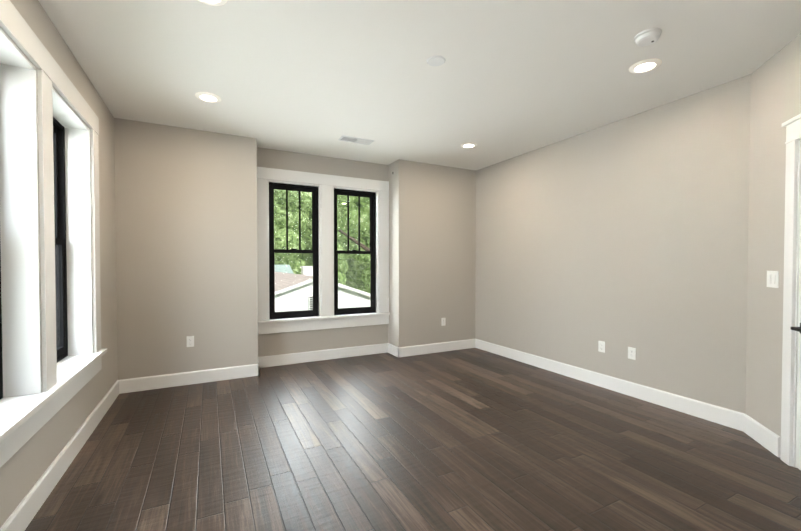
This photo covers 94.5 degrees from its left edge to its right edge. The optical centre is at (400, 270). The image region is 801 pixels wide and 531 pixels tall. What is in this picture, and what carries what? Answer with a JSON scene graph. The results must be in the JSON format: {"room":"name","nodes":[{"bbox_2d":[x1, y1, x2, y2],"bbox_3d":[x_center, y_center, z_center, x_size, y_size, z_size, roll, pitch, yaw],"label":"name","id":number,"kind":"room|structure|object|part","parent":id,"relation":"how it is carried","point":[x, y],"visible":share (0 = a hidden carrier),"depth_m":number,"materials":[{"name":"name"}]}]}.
{"room":"empty bedroom","nodes":[
{"label":"empty bedroom","id":0,"kind":"room"},
{"bbox_2d":[0,0,117,527],"bbox_3d":[-1.689,-0.097,1.220,0.260,2.700,5.600,-1,1,-27],"label":"wall","id":1,"kind":"structure","parent":0,"point":[25,466],"depth_m":2.58,"materials":[{"name":"grey paint"}]},
{"bbox_2d":[0,250,2,398],"bbox_3d":[-1.907,-0.194,1.535,0.062,1.722,0.814,-1,1,-27],"label":"window","id":2,"kind":"structure","parent":1,"relation":"in","point":[1,378],"depth_m":1.91,"materials":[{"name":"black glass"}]},
{"bbox_2d":[0,0,106,467],"bbox_3d":[-2.048,-0.197,2.028,0.264,2.047,2.176,-1,1,-27],"label":"window","id":3,"kind":"structure","parent":1,"relation":"in","point":[60,238],"depth_m":2.00,"materials":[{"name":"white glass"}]},
{"bbox_2d":[0,339,780,530],"bbox_3d":[0.319,1.164,2.466,4.433,0.135,5.610,-1,1,-27],"label":"baseboard","id":4,"kind":"structure","parent":1,"relation":"attached to","point":[23,514],"depth_m":3.66,"materials":[{"name":"white wood"}]},
{"bbox_2d":[114,118,475,379],"bbox_3d":[-0.860,-0.160,4.896,4.590,2.700,0.490,-1,1,-27],"label":"wall","id":5,"kind":"structure","parent":0,"point":[186,226],"depth_m":4.08,"materials":[{"name":"grey paint"}]},
{"bbox_2d":[186,336,193,346],"bbox_3d":[-2.228,0.752,3.924,0.070,0.114,0.007,-1,1,-27],"label":"electrical outlet","id":6,"kind":"object","parent":5,"relation":"attached to","point":[190,341],"visible":1,"depth_m":3.92,"materials":[{"name":"white plastic"}]},
{"bbox_2d":[257,167,389,334],"bbox_3d":[-0.994,-0.247,4.956,1.848,2.047,0.172,-1,1,-27],"label":"alcove window","id":7,"kind":"structure","parent":5,"relation":"in","point":[315,257],"depth_m":4.88,"materials":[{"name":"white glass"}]},
{"bbox_2d":[334,188,375,314],"bbox_3d":[-0.650,-0.256,5.196,0.634,1.722,0.062,-1,1,-27],"label":"alcove window","id":8,"kind":"structure","parent":5,"relation":"in","point":[372,274],"depth_m":5.21,"materials":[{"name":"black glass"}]},
{"bbox_2d":[441,318,445,325],"bbox_3d":[0.627,0.747,5.401,0.070,0.114,0.007,-1,1,-27],"label":"electrical outlet","id":9,"kind":"object","parent":5,"relation":"attached to","point":[443,321],"visible":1,"depth_m":5.40,"materials":[{"name":"white plastic"}]},
{"bbox_2d":[25,348,800,530],"bbox_3d":[0.318,1.292,2.468,5.230,0.120,6.410,-1,1,-27],"label":"floor","id":10,"kind":"structure","parent":0,"point":[472,439],"depth_m":2.42,"materials":[{"name":"brown wood"}]},
{"bbox_2d":[38,0,800,169],"bbox_3d":[0.318,-1.524,2.420,5.230,0.127,6.410,-1,1,-27],"label":"ceiling","id":11,"kind":"structure","parent":0,"point":[507,79],"depth_m":2.64,"materials":[{"name":"white paint"}]},
{"bbox_2d":[195,92,220,102],"bbox_3d":[-1.643,-1.474,3.164,0.197,0.012,0.197,-1,1,-27],"label":"recessed light","id":12,"kind":"object","parent":11,"relation":"in","point":[208,97],"visible":1,"depth_m":3.15,"materials":[{"name":"white"}]},
{"bbox_2d":[198,0,227,5],"bbox_3d":[-1.014,-1.454,1.944,0.197,0.012,0.197,-1,1,-27],"label":"recessed light","id":13,"kind":"object","parent":11,"relation":"in","point":[216,2],"visible":1,"depth_m":2.00,"materials":[{"name":"white"}]},
{"bbox_2d":[338,135,374,144],"bbox_3d":[-0.506,-1.495,4.251,0.380,0.012,0.170,-1,1,-27],"label":"ceiling vent","id":14,"kind":"object","parent":11,"relation":"in","point":[355,140],"visible":1,"depth_m":4.24,"materials":[{"name":"white metal"}]},
{"bbox_2d":[461,142,476,147],"bbox_3d":[0.819,-1.496,4.436,0.197,0.012,0.197,-1,1,-27],"label":"recessed light","id":15,"kind":"object","parent":11,"relation":"in","point":[467,145],"visible":1,"depth_m":4.43,"materials":[{"name":"white"}]},
{"bbox_2d":[629,59,661,72],"bbox_3d":[1.760,-1.466,2.666,0.197,0.012,0.197,-1,1,-27],"label":"recessed light","id":16,"kind":"object","parent":11,"relation":"in","point":[646,65],"visible":1,"depth_m":2.65,"materials":[{"name":"white"}]},
{"bbox_2d":[634,28,661,46],"bbox_3d":[1.542,-1.445,2.309,0.146,0.042,0.146,-1,1,-27],"label":"smoke detector","id":17,"kind":"object","parent":11,"relation":"attached to","point":[647,37],"visible":1,"depth_m":2.28,"materials":[{"name":"white plastic"}]},
{"bbox_2d":[475,74,750,412],"bbox_3d":[1.959,-0.149,4.266,0.160,2.700,3.220,-1,1,-27],"label":"wall","id":18,"kind":"structure","parent":0,"point":[619,237],"depth_m":3.54,"materials":[{"name":"grey paint"}]},
{"bbox_2d":[598,341,604,352],"bbox_3d":[2.090,0.790,3.848,0.007,0.114,0.070,-1,1,-27],"label":"electrical outlet","id":19,"kind":"object","parent":18,"relation":"attached to","point":[601,346],"visible":1,"depth_m":3.85,"materials":[{"name":"white plastic"}]},
{"bbox_2d":[628,347,635,359],"bbox_3d":[2.231,0.799,3.574,0.007,0.114,0.070,-1,1,-27],"label":"electrical outlet","id":20,"kind":"object","parent":18,"relation":"attached to","point":[631,353],"visible":1,"depth_m":3.57,"materials":[{"name":"white plastic"}]},
{"bbox_2d":[745,33,800,436],"bbox_3d":[2.224,-0.099,1.331,0.120,2.700,3.183,0,1,18],"label":"wall","id":21,"kind":"structure","parent":0,"point":[775,101],"depth_m":2.58,"materials":[{"name":"grey paint"}]},
{"bbox_2d":[767,271,778,287],"bbox_3d":[2.533,0.059,2.525,0.013,0.114,0.116,0,1,18],"label":"light switch","id":22,"kind":"object","parent":21,"relation":"attached to","point":[772,279],"visible":1,"depth_m":2.51,"materials":[{"name":"white plastic"}]},
{"bbox_2d":[780,114,800,467],"bbox_3d":[2.389,0.149,1.914,0.156,2.184,1.004,0,1,18],"label":"door frame","id":23,"kind":"structure","parent":21,"relation":"attached to","point":[791,287],"depth_m":2.33,"materials":[{"name":"white wood"}]},
{"bbox_2d":[791,195,800,469],"bbox_3d":[2.366,0.227,1.927,0.574,2.011,0.584,-1,1,-27],"label":"door","id":24,"kind":"structure","parent":21,"relation":"in","point":[798,436],"depth_m":2.29,"materials":[{"name":"white wood"}]},
{"bbox_3d":[2.403,0.354,2.220,0.151,0.066,0.101,-1,1,-27],"label":"handle","id":25,"kind":"part","parent":24,"relation":"part of","materials":[{"name":"black"}]},
{"label":"outside","id":26,"kind":"structure","parent":0,"visible":0},
{"bbox_2d":[274,202,369,292],"bbox_3d":[-13.045,-11.931,41.491,105.000,43.000,0.400,-1,1,-27],"label":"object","id":27,"kind":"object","parent":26,"point":[352,270],"depth_m":45.12,"materials":[{"name":"green plant"}]},
{"bbox_3d":[2.572,10.227,11.661,105.000,0.300,68.400,-1,1,-27],"label":"ground","id":28,"kind":"structure","parent":26,"visible":0},
{"bbox_2d":[275,265,293,273],"bbox_3d":[-11.052,4.752,23.438,7.900,10.250,7.700,-1,1,-27],"label":"house","id":29,"kind":"structure","parent":28,"relation":"on","point":[282,269],"depth_m":24.30,"materials":[{"name":"white"}]},
{"bbox_2d":[274,189,311,274],"bbox_3d":[-11.419,-0.414,35.014,7.000,20.188,6.983,-1,1,-27],"label":"tree","id":30,"kind":"object","parent":28,"relation":"on","point":[293,230],"depth_m":33.47,"materials":[{"name":"green plant"}]},
{"bbox_2d":[275,266,369,311],"bbox_3d":[-4.752,4.918,15.721,7.900,10.180,9.700,-1,1,-27],"label":"house","id":31,"kind":"structure","parent":28,"relation":"on","point":[287,282],"depth_m":11.60,"materials":[{"name":"white"}]},
{"bbox_2d":[301,195,368,284],"bbox_3d":[-6.674,-1.026,38.263,7.093,21.302,6.525,-1,1,-27],"label":"tree","id":32,"kind":"object","parent":28,"relation":"on","point":[353,232],"depth_m":36.93,"materials":[{"name":"green plant"}]},
{"bbox_2d":[338,196,369,250],"bbox_3d":[0.147,2.567,9.114,3.681,15.104,3.808,-1,1,-27],"label":"tree","id":33,"kind":"object","parent":28,"relation":"on","point":[364,220],"depth_m":8.83,"materials":[{"name":"green plant"}]},
{"bbox_3d":[0.147,-2.704,9.025,3.681,4.561,3.808,-1,1,-27],"label":"crown","id":34,"kind":"part","parent":33,"relation":"part of","materials":[{"name":"green plant"}]},
{"bbox_2d":[352,220,369,292],"bbox_3d":[-2.396,-0.086,39.433,6.063,19.382,5.725,-1,1,-27],"label":"tree","id":35,"kind":"object","parent":28,"relation":"on","point":[365,276],"depth_m":39.13,"materials":[{"name":"green plant"}]}
]}

